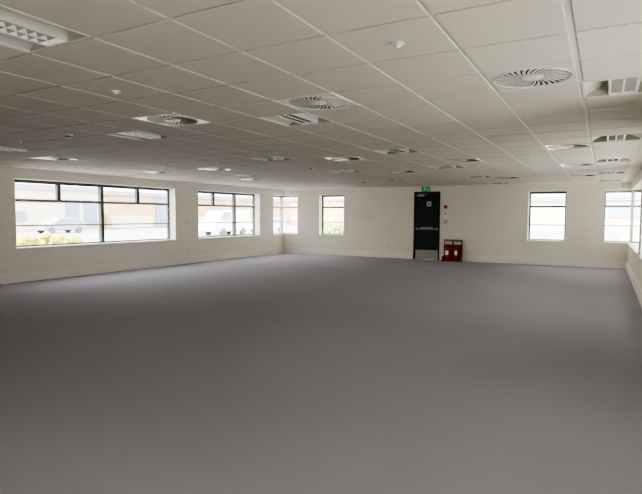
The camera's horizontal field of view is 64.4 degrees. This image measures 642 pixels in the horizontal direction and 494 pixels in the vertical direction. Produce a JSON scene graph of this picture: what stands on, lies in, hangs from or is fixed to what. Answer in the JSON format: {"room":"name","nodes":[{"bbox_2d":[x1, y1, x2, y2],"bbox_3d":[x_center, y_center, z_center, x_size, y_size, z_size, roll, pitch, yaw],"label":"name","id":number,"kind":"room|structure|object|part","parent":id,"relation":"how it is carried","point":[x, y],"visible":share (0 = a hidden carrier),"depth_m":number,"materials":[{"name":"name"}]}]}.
{"room":"open-plan office","nodes":[
{"label":"open-plan office","id":0,"kind":"room"},
{"bbox_2d":[0,166,282,273],"bbox_3d":[-6.550,-0.671,11.954,0.340,2.840,20.770,2,4,29],"label":"wall","id":1,"kind":"structure","parent":0,"point":[12,260],"depth_m":13.97,"materials":[{"name":"white paint"}]},
{"bbox_2d":[14,178,176,248],"bbox_3d":[-5.707,-0.863,13.421,0.360,1.572,4.870,2,4,29],"label":"window","id":2,"kind":"structure","parent":1,"relation":"in","point":[170,192],"depth_m":13.45,"materials":[{"name":"grey"}]},
{"bbox_3d":[-5.675,-0.093,13.450,0.280,0.032,4.870,2,4,29],"label":"sill","id":3,"kind":"part","parent":2,"relation":"part of","materials":[{"name":"white"}]},
{"bbox_2d":[0,247,283,284],"bbox_3d":[-6.471,0.650,11.794,0.045,0.222,20.430,2,4,29],"label":"baseboard","id":4,"kind":"structure","parent":1,"relation":"attached to","point":[8,278],"depth_m":13.70,"materials":[{"name":"white paint"}]},
{"bbox_2d":[198,190,260,238],"bbox_3d":[-3.247,-1.127,17.841,0.360,1.572,3.400,2,4,29],"label":"window","id":5,"kind":"structure","parent":1,"relation":"in","point":[255,206],"depth_m":18.30,"materials":[{"name":"grey"}]},
{"bbox_3d":[-3.216,-0.357,17.870,0.280,0.032,3.400,2,4,29],"label":"sill","id":6,"kind":"part","parent":5,"relation":"part of","materials":[{"name":"white"}]},
{"bbox_2d":[273,195,297,234],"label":"window","id":7,"kind":"structure","parent":1,"relation":"in","point":[281,197],"depth_m":20.83,"materials":[{"name":"grey"}]},
{"bbox_3d":[-1.628,-1.322,20.997,0.100,1.560,0.100,2,4,29],"label":"corner post","id":8,"kind":"part","parent":7,"relation":"part of","materials":[{"name":"grey"}]},
{"bbox_3d":[-1.201,-1.316,20.776,0.920,1.540,0.070,2,4,29],"label":"frame","id":9,"kind":"part","parent":7,"relation":"part of","materials":[{"name":"grey"}]},
{"bbox_2d":[0,253,641,493],"bbox_3d":[-1.242,1.043,8.908,12.690,0.150,21.110,2,4,29],"label":"floor","id":10,"kind":"structure","parent":0,"point":[279,373],"depth_m":4.74,"materials":[{"name":"grey carpet"}]},
{"bbox_2d":[441,239,461,261],"bbox_3d":[4.407,0.120,17.168,0.620,0.720,0.320,2,4,29],"label":"stand","id":11,"kind":"object","parent":10,"relation":"on","point":[451,244],"visible":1,"depth_m":17.26,"materials":[{"name":"red"}]},
{"bbox_2d":[444,245,449,259],"bbox_3d":[4.264,0.175,17.247,0.154,0.507,0.162,-2,4,-30],"label":"fire extinguisher","id":12,"kind":"object","parent":11,"relation":"on","point":[447,250],"visible":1,"depth_m":17.18,"materials":[{"name":"red metal"}]},
{"bbox_2d":[454,245,458,259],"bbox_3d":[4.549,0.186,17.085,0.161,0.507,0.144,1,4,7],"label":"fire extinguisher","id":13,"kind":"object","parent":11,"relation":"on","point":[456,250],"visible":1,"depth_m":17.05,"materials":[{"name":"red metal"}]},
{"bbox_2d":[0,0,641,188],"bbox_3d":[-1.190,-1.573,8.691,11.378,0.020,19.778,2,4,29],"label":"ceiling","id":14,"kind":"structure","parent":0,"point":[501,35],"depth_m":4.16,"materials":[{"name":"tile"}]},
{"bbox_2d":[63,134,72,138],"bbox_3d":[-3.231,-1.413,6.516,0.110,0.048,0.110,2,4,29],"label":"smoke detector","id":15,"kind":"object","parent":14,"relation":"attached to","point":[68,136],"visible":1,"depth_m":6.48,"materials":[{"name":"white plastic"}]},
{"bbox_2d":[110,90,120,94],"bbox_3d":[-1.694,-1.270,4.202,0.080,0.029,0.080,2,4,29],"label":"ceiling sensor","id":16,"kind":"object","parent":14,"relation":"attached to","point":[115,92],"visible":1,"depth_m":4.18,"materials":[{"name":"white plastic"}]},
{"bbox_2d":[0,0,641,181],"bbox_3d":[-1.190,-1.583,8.691,11.425,0.021,19.825,2,4,29],"label":"grid","id":17,"kind":"object","parent":14,"relation":"attached to","point":[567,7],"visible":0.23,"depth_m":3.28,"materials":[{"name":"silver metal"}]},
{"bbox_2d":[0,146,32,151],"bbox_3d":[-4.977,-1.586,8.049,0.574,0.087,0.574,2,4,29],"label":"recessed light","id":18,"kind":"object","parent":17,"relation":"attached to","point":[7,149],"visible":0.56,"depth_m":8.18,"materials":[{"name":"white metal"}]},
{"bbox_2d":[0,146,26,150],"bbox_3d":[-4.977,-1.585,8.049,0.208,0.078,0.554,2,4,29],"label":"basket","id":19,"kind":"object","parent":18,"relation":"on","point":[3,148],"depth_m":8.11,"materials":[{"name":"white metal"}]},
{"bbox_2d":[0,4,90,51],"bbox_3d":[-1.714,-1.243,2.815,0.574,0.087,0.574,2,4,29],"label":"recessed light","id":20,"kind":"object","parent":17,"relation":"attached to","point":[18,29],"visible":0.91,"depth_m":2.92,"materials":[{"name":"white metal"}]},
{"bbox_3d":[-1.714,-1.216,2.816,0.196,0.025,0.540,2,4,29],"label":"louvre rail","id":21,"kind":"part","parent":20,"relation":"part of","materials":[{"name":"white metal"}]},
{"bbox_2d":[0,6,68,46],"bbox_3d":[-1.714,-1.242,2.815,0.208,0.078,0.554,2,4,29],"label":"basket","id":22,"kind":"object","parent":20,"relation":"on","point":[12,23],"depth_m":2.88,"materials":[{"name":"white metal"}]},
{"bbox_3d":[-1.579,-1.259,3.057,0.558,0.084,0.001,2,4,29],"label":"plate","id":23,"kind":"part","parent":20,"relation":"part of","materials":[{"name":"white metal"}]},
{"bbox_2d":[32,156,77,160],"bbox_3d":[-4.919,-1.667,9.386,0.582,0.096,0.582,2,4,29],"label":"air diffuser","id":24,"kind":"object","parent":17,"relation":"attached to","point":[44,157],"visible":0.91,"depth_m":9.36,"materials":[{"name":"white metal"}]},
{"bbox_2d":[106,130,169,139],"bbox_3d":[-2.355,-1.482,6.595,0.574,0.087,0.574,2,4,29],"label":"recessed light","id":25,"kind":"object","parent":17,"relation":"attached to","point":[139,135],"visible":0.66,"depth_m":6.65,"materials":[{"name":"white metal"}]},
{"bbox_3d":[-2.355,-1.456,6.597,0.196,0.025,0.540,2,4,29],"label":"louvre rail","id":26,"kind":"part","parent":25,"relation":"part of","materials":[{"name":"white metal"}]},
{"bbox_2d":[118,131,160,138],"bbox_3d":[-2.355,-1.481,6.595,0.208,0.078,0.554,2,4,29],"label":"basket","id":27,"kind":"object","parent":25,"relation":"on","point":[134,133],"depth_m":6.60,"materials":[{"name":"white metal"}]},
{"bbox_2d":[135,164,171,167],"bbox_3d":[-3.520,-1.743,10.666,0.574,0.087,0.574,2,4,29],"label":"recessed light","id":28,"kind":"object","parent":17,"relation":"attached to","point":[144,165],"visible":0.46,"depth_m":10.74,"materials":[{"name":"white metal"}]},
{"bbox_2d":[142,171,171,173],"bbox_3d":[-3.987,-1.844,12.295,0.582,0.096,0.582,2,4,29],"label":"air diffuser","id":29,"kind":"object","parent":17,"relation":"attached to","point":[155,172],"visible":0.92,"depth_m":12.33,"materials":[{"name":"white metal"}]},
{"bbox_2d":[133,112,209,125],"bbox_3d":[-1.597,-1.407,5.490,0.582,0.096,0.582,2,4,29],"label":"air diffuser","id":30,"kind":"object","parent":17,"relation":"attached to","point":[170,119],"visible":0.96,"depth_m":5.50,"materials":[{"name":"white metal"}]},
{"bbox_2d":[198,168,229,170],"bbox_3d":[-2.413,-1.782,11.423,0.582,0.096,0.582,2,4,29],"label":"air diffuser","id":31,"kind":"object","parent":17,"relation":"attached to","point":[209,169],"visible":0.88,"depth_m":11.44,"materials":[{"name":"white metal"}]},
{"bbox_2d":[227,175,251,176],"bbox_3d":[-2.063,-1.899,13.284,0.574,0.087,0.574,2,4,29],"label":"recessed light","id":32,"kind":"object","parent":17,"relation":"attached to","point":[227,175],"visible":0.38,"depth_m":13.38,"materials":[{"name":"white metal"}]},
{"bbox_2d":[252,156,292,160],"bbox_3d":[-0.898,-1.639,9.213,0.574,0.087,0.574,2,4,29],"label":"recessed light","id":33,"kind":"object","parent":17,"relation":"attached to","point":[271,158],"visible":0.55,"depth_m":9.31,"materials":[{"name":"white metal"}]},
{"bbox_2d":[258,156,284,159],"bbox_3d":[-0.898,-1.637,9.213,0.208,0.078,0.554,2,4,29],"label":"basket","id":34,"kind":"object","parent":33,"relation":"on","point":[274,157],"depth_m":9.23,"materials":[{"name":"white metal"}]},
{"bbox_2d":[259,112,332,125],"bbox_3d":[-0.257,-1.399,5.433,0.574,0.087,0.574,2,4,29],"label":"recessed light","id":35,"kind":"object","parent":17,"relation":"attached to","point":[303,118],"visible":0.65,"depth_m":5.50,"materials":[{"name":"white metal"}]},
{"bbox_3d":[-0.257,-1.372,5.434,0.196,0.025,0.540,2,4,29],"label":"louvre rail","id":36,"kind":"part","parent":35,"relation":"part of","materials":[{"name":"white metal"}]},
{"bbox_2d":[276,113,317,123],"bbox_3d":[-0.257,-1.398,5.433,0.208,0.078,0.554,2,4,29],"label":"basket","id":37,"kind":"object","parent":35,"relation":"on","point":[301,118],"depth_m":5.44,"materials":[{"name":"white metal"}]},
{"bbox_3d":[-0.122,-1.415,5.675,0.558,0.084,0.001,2,4,29],"label":"plate","id":38,"kind":"part","parent":35,"relation":"part of","materials":[{"name":"white metal"}]},
{"bbox_2d":[274,92,360,111],"bbox_3d":[-0.024,-1.345,4.618,0.582,0.096,0.582,2,4,29],"label":"air diffuser","id":39,"kind":"object","parent":17,"relation":"attached to","point":[323,101],"visible":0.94,"depth_m":4.64,"materials":[{"name":"white metal"}]},
{"bbox_2d":[331,170,359,172],"bbox_3d":[0.559,-1.795,11.831,0.574,0.087,0.574,2,4,29],"label":"recessed light","id":40,"kind":"object","parent":17,"relation":"attached to","point":[340,171],"visible":0.45,"depth_m":11.94,"materials":[{"name":"white metal"}]},
{"bbox_2d":[326,156,366,160],"bbox_3d":[0.442,-1.626,9.155,0.582,0.096,0.582,2,4,29],"label":"air diffuser","id":41,"kind":"object","parent":17,"relation":"attached to","point":[348,158],"visible":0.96,"depth_m":9.25,"materials":[{"name":"white metal"}]},
{"bbox_2d":[374,148,419,153],"bbox_3d":[1.200,-1.556,8.050,0.574,0.087,0.574,2,4,29],"label":"recessed light","id":42,"kind":"object","parent":17,"relation":"attached to","point":[400,150],"visible":0.59,"depth_m":8.18,"materials":[{"name":"white metal"}]},
{"bbox_2d":[394,148,408,152],"bbox_3d":[1.200,-1.554,8.050,0.208,0.078,0.554,2,4,29],"label":"basket","id":43,"kind":"object","parent":42,"relation":"on","point":[404,150],"depth_m":8.13,"materials":[{"name":"white metal"}]},
{"bbox_3d":[1.335,-1.572,8.293,0.558,0.084,0.001,2,4,29],"label":"plate","id":44,"kind":"part","parent":42,"relation":"part of","materials":[{"name":"white metal"}]},
{"bbox_2d":[389,170,417,172],"bbox_3d":[1.899,-1.782,11.773,0.582,0.096,0.582,2,4,29],"label":"air diffuser","id":45,"kind":"object","parent":17,"relation":"attached to","point":[401,171],"visible":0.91,"depth_m":11.74,"materials":[{"name":"white metal"}]},
{"bbox_2d":[433,165,464,168],"bbox_3d":[2.657,-1.712,10.668,0.574,0.087,0.574,2,4,29],"label":"recessed light","id":46,"kind":"object","parent":17,"relation":"attached to","point":[457,166],"visible":0.43,"depth_m":10.81,"materials":[{"name":"white metal"}]},
{"bbox_2d":[444,158,481,162],"bbox_3d":[2.599,-1.626,9.331,0.582,0.096,0.582,2,4,29],"label":"air diffuser","id":47,"kind":"object","parent":17,"relation":"attached to","point":[465,159],"visible":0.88,"depth_m":9.34,"materials":[{"name":"white metal"}]},
{"bbox_2d":[467,176,490,177],"bbox_3d":[4.114,-1.868,13.286,0.574,0.087,0.574,2,4,29],"label":"recessed light","id":48,"kind":"object","parent":17,"relation":"attached to","point":[467,176],"visible":0.44,"depth_m":13.47,"materials":[{"name":"white metal"}]},
{"bbox_2d":[494,177,518,178],"bbox_3d":[4.930,-1.876,13.519,0.582,0.096,0.582,2,4,29],"label":"air diffuser","id":49,"kind":"object","parent":17,"relation":"attached to","point":[494,177],"visible":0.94,"depth_m":13.62,"materials":[{"name":"white metal"}]},
{"bbox_2d":[483,61,577,90],"bbox_3d":[1.550,-1.282,3.746,0.582,0.096,0.582,2,4,29],"label":"air diffuser","id":50,"kind":"object","parent":17,"relation":"attached to","point":[559,73],"visible":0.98,"depth_m":3.76,"materials":[{"name":"white metal"}]},
{"bbox_2d":[544,143,590,149],"bbox_3d":[3.589,-1.501,7.411,0.582,0.096,0.582,2,4,29],"label":"air diffuser","id":51,"kind":"object","parent":17,"relation":"attached to","point":[576,145],"visible":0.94,"depth_m":7.42,"materials":[{"name":"white metal"}]},
{"bbox_2d":[560,163,593,166],"bbox_3d":[5.046,-1.657,10.029,0.582,0.096,0.582,2,4,29],"label":"air diffuser","id":52,"kind":"object","parent":17,"relation":"attached to","point":[576,164],"visible":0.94,"depth_m":9.99,"materials":[{"name":"white metal"}]},
{"bbox_2d":[570,174,595,176],"bbox_3d":[6.503,-1.814,12.647,0.582,0.096,0.582,2,4,29],"label":"air diffuser","id":53,"kind":"object","parent":17,"relation":"attached to","point":[589,174],"visible":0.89,"depth_m":12.63,"materials":[{"name":"white metal"}]},
{"bbox_2d":[598,180,621,181],"bbox_3d":[8.193,-1.921,14.450,0.574,0.087,0.574,2,4,29],"label":"recessed light","id":54,"kind":"object","parent":17,"relation":"attached to","point":[598,180],"visible":0.34,"depth_m":14.63,"materials":[{"name":"white metal"}]},
{"bbox_2d":[581,76,641,97],"bbox_3d":[2.365,-1.295,3.979,0.574,0.087,0.574,2,4,29],"label":"recessed light","id":55,"kind":"object","parent":17,"relation":"attached to","point":[625,85],"visible":0.76,"depth_m":4.12,"materials":[{"name":"white metal"}]},
{"bbox_3d":[2.501,-1.311,4.222,0.558,0.084,0.001,2,4,29],"label":"plate","id":56,"kind":"part","parent":55,"relation":"part of","materials":[{"name":"white metal"}]},
{"bbox_3d":[2.365,-1.268,3.981,0.196,0.025,0.540,2,4,29],"label":"louvre rail","id":57,"kind":"part","parent":55,"relation":"part of","materials":[{"name":"white metal"}]},
{"bbox_2d":[608,76,641,94],"bbox_3d":[2.365,-1.294,3.979,0.208,0.078,0.554,2,4,29],"label":"basket","id":58,"kind":"object","parent":55,"relation":"on","point":[625,85],"depth_m":4.00,"materials":[{"name":"white metal"}]},
{"bbox_2d":[598,171,625,173],"bbox_3d":[6.736,-1.764,11.833,0.574,0.087,0.574,2,4,29],"label":"recessed light","id":59,"kind":"object","parent":17,"relation":"attached to","point":[624,171],"visible":0.33,"depth_m":12.02,"materials":[{"name":"white metal"}]},
{"bbox_2d":[595,158,631,162],"bbox_3d":[5.279,-1.608,9.215,0.574,0.087,0.574,2,4,29],"label":"recessed light","id":60,"kind":"object","parent":17,"relation":"attached to","point":[621,159],"visible":0.42,"depth_m":9.37,"materials":[{"name":"white metal"}]},
{"bbox_2d":[591,133,641,141],"bbox_3d":[3.822,-1.452,6.597,0.574,0.087,0.574,2,4,29],"label":"recessed light","id":61,"kind":"object","parent":17,"relation":"attached to","point":[624,137],"visible":0.62,"depth_m":6.75,"materials":[{"name":"white metal"}]},
{"bbox_2d":[0,142,641,189],"bbox_3d":[-1.229,-1.575,8.744,12.010,0.022,20.430,2,4,29],"label":"margin","id":62,"kind":"object","parent":14,"relation":"attached to","point":[635,167],"visible":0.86,"depth_m":13.34,"materials":[{"name":"white paint"}]},
{"bbox_2d":[391,41,404,48],"bbox_3d":[0.452,-1.185,3.001,0.080,0.029,0.080,2,4,29],"label":"ceiling sensor","id":63,"kind":"object","parent":14,"relation":"attached to","point":[397,44],"visible":1,"depth_m":2.98,"materials":[{"name":"white plastic"}]},
{"bbox_2d":[283,182,630,260],"bbox_3d":[3.808,-0.990,17.876,12.010,2.840,0.340,2,4,29],"label":"wall","id":64,"kind":"structure","parent":0,"point":[489,220],"depth_m":16.97,"materials":[{"name":"white paint"}]},
{"bbox_2d":[319,195,343,235],"bbox_3d":[0.462,-1.224,19.696,1.140,1.572,0.350,2,4,29],"label":"window","id":65,"kind":"structure","parent":64,"relation":"in","point":[321,197],"depth_m":19.91,"materials":[{"name":"grey metal"}]},
{"bbox_2d":[422,187,429,191],"bbox_3d":[3.640,-2.006,17.696,0.300,0.160,0.032,2,4,29],"label":"exit sign","id":66,"kind":"object","parent":64,"relation":"attached to","point":[424,189],"visible":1,"depth_m":17.69,"materials":[{"name":"green plastic"}]},
{"bbox_2d":[413,191,439,259],"bbox_3d":[3.703,-0.745,17.806,0.930,2.360,0.150,2,4,29],"label":"door","id":67,"kind":"structure","parent":64,"relation":"in","point":[426,238],"depth_m":17.79,"materials":[{"name":"black wood"}]},
{"bbox_3d":[3.690,0.259,17.854,0.810,0.310,0.004,2,4,29],"label":"kick plate","id":68,"kind":"part","parent":67,"relation":"part of","materials":[{"name":"silver metal"}]},
{"bbox_2d":[284,247,625,268],"bbox_3d":[3.708,0.327,17.790,11.918,0.222,0.045,2,4,29],"label":"baseboard","id":69,"kind":"structure","parent":64,"relation":"attached to","point":[407,255],"depth_m":16.73,"materials":[{"name":"white paint"}]},
{"bbox_2d":[526,191,566,241],"bbox_3d":[7.101,-0.961,16.017,1.150,1.572,0.350,2,4,29],"label":"window","id":70,"kind":"structure","parent":64,"relation":"in","point":[530,192],"depth_m":16.08,"materials":[{"name":"grey metal"}]},
{"bbox_3d":[7.080,-0.191,16.034,1.150,0.032,0.280,2,4,29],"label":"sill","id":71,"kind":"part","parent":70,"relation":"part of","materials":[{"name":"white"}]},
{"bbox_2d":[628,168,641,287],"bbox_3d":[4.245,-0.244,5.971,0.340,2.840,20.770,2,4,29],"label":"wall","id":72,"kind":"structure","parent":0,"point":[634,261],"depth_m":10.85,"materials":[{"name":"white paint"}]},
{"bbox_2d":[601,179,641,254],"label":"window","id":73,"kind":"structure","parent":72,"relation":"in","point":[637,188],"depth_m":14.97,"materials":[{"name":"grey"}]},
{"bbox_3d":[8.842,-0.121,15.058,0.980,0.032,0.280,2,4,29],"label":"sill","id":74,"kind":"part","parent":73,"relation":"part of","materials":[{"name":"white"}]},
{"bbox_3d":[8.931,-0.915,15.162,0.920,1.540,0.070,2,4,29],"label":"frame","id":75,"kind":"part","parent":73,"relation":"part of","materials":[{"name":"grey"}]},
{"bbox_3d":[9.142,-0.903,14.987,0.080,1.540,0.170,2,4,29],"label":"corner post","id":76,"kind":"part","parent":73,"relation":"part of","materials":[{"name":"white"}]},
{"bbox_3d":[7.956,0.015,12.809,0.280,0.032,5.140,2,4,29],"label":"sill","id":77,"kind":"part","parent":73,"relation":"part of","materials":[{"name":"white"}]},
{"bbox_2d":[626,261,641,306],"bbox_3d":[3.988,1.065,5.998,0.045,0.222,20.430,2,4,29],"label":"baseboard","id":78,"kind":"structure","parent":72,"relation":"attached to","point":[638,290],"depth_m":10.62,"materials":[{"name":"white paint"}]},
{"bbox_2d":[638,228,641,259],"bbox_3d":[5.268,-0.460,7.842,0.360,1.572,4.910,2,4,29],"label":"window","id":79,"kind":"structure","parent":72,"relation":"in","point":[640,255],"depth_m":10.05,"materials":[{"name":"grey"}]},
{"label":"outside","id":80,"kind":"structure","parent":0,"visible":0},
{"bbox_2d":[16,224,618,246],"bbox_3d":[-4.379,-1.509,53.917,240.000,0.200,250.000,2,4,29],"label":"ground","id":81,"kind":"structure","parent":80,"point":[128,233],"depth_m":47.04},
{"bbox_2d":[16,230,83,245],"bbox_3d":[-14.061,-0.364,26.265,2.167,1.024,4.138,2,4,29],"label":"shrub","id":82,"kind":"object","parent":81,"relation":"on","point":[47,238],"visible":0.7,"depth_m":25.65,"materials":[{"name":"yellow plant"}]},
{"bbox_2d":[15,183,98,231],"bbox_3d":[-35.254,-3.980,51.700,12.600,4.700,21.000,2,4,29],"label":"office building","id":83,"kind":"structure","parent":81,"relation":"on","point":[27,213],"depth_m":52.61,"materials":[{"name":"grey"}]},
{"bbox_2d":[32,218,85,233],"bbox_3d":[-24.141,-1.995,47.124,1.800,1.420,4.200,2,4,29],"label":"car","id":84,"kind":"object","parent":81,"relation":"on","point":[78,228],"visible":0.92,"depth_m":46.45,"materials":[{"name":"grey metal"}]},
{"bbox_2d":[104,190,293,228],"bbox_3d":[-21.704,-5.768,82.214,14.600,4.600,41.600,2,4,29],"label":"brick building","id":85,"kind":"structure","parent":81,"relation":"on","point":[113,213],"depth_m":66.66,"materials":[{"name":"grey"}]},
{"bbox_2d":[199,211,250,234],"bbox_3d":[-8.357,-2.126,44.632,1.800,2.149,4.996,2,4,29],"label":"van","id":86,"kind":"object","parent":81,"relation":"on","point":[211,216],"visible":0.84,"depth_m":43.37,"materials":[{"name":"white metal"}]},
{"bbox_2d":[250,218,283,231],"bbox_3d":[-5.735,-2.300,53.479,1.800,1.420,4.200,2,4,29],"label":"car","id":87,"kind":"object","parent":81,"relation":"on","point":[276,225],"visible":0.22,"depth_m":53.57,"materials":[{"name":"white metal"}]},
{"bbox_2d":[283,198,343,224],"bbox_3d":[8.455,-7.070,101.450,36.600,5.100,10.600,2,4,29],"label":"building","id":88,"kind":"structure","parent":81,"relation":"on","point":[330,214],"depth_m":99.25,"materials":[{"name":"pink brick"}]},
{"bbox_2d":[324,221,343,233],"bbox_3d":[0.412,-1.357,40.980,5.073,1.465,2.297,2,4,29],"label":"shrub","id":89,"kind":"object","parent":81,"relation":"on","point":[337,229],"visible":0.23,"depth_m":40.11,"materials":[{"name":"green plant"}]},
{"bbox_2d":[530,195,640,232],"bbox_3d":[39.727,-3.762,59.031,40.600,4.100,10.600,2,4,29],"label":"building","id":90,"kind":"structure","parent":81,"relation":"on","point":[614,216],"depth_m":59.34,"materials":[{"name":"grey"}]},
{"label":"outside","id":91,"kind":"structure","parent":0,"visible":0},
{"bbox_2d":[615,233,638,242],"bbox_3d":[25.673,1.621,4.144,39.020,0.060,92.000,2,4,29],"label":"paving","id":92,"kind":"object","parent":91,"point":[621,236],"visible":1,"depth_m":44.21,"materials":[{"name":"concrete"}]}
]}

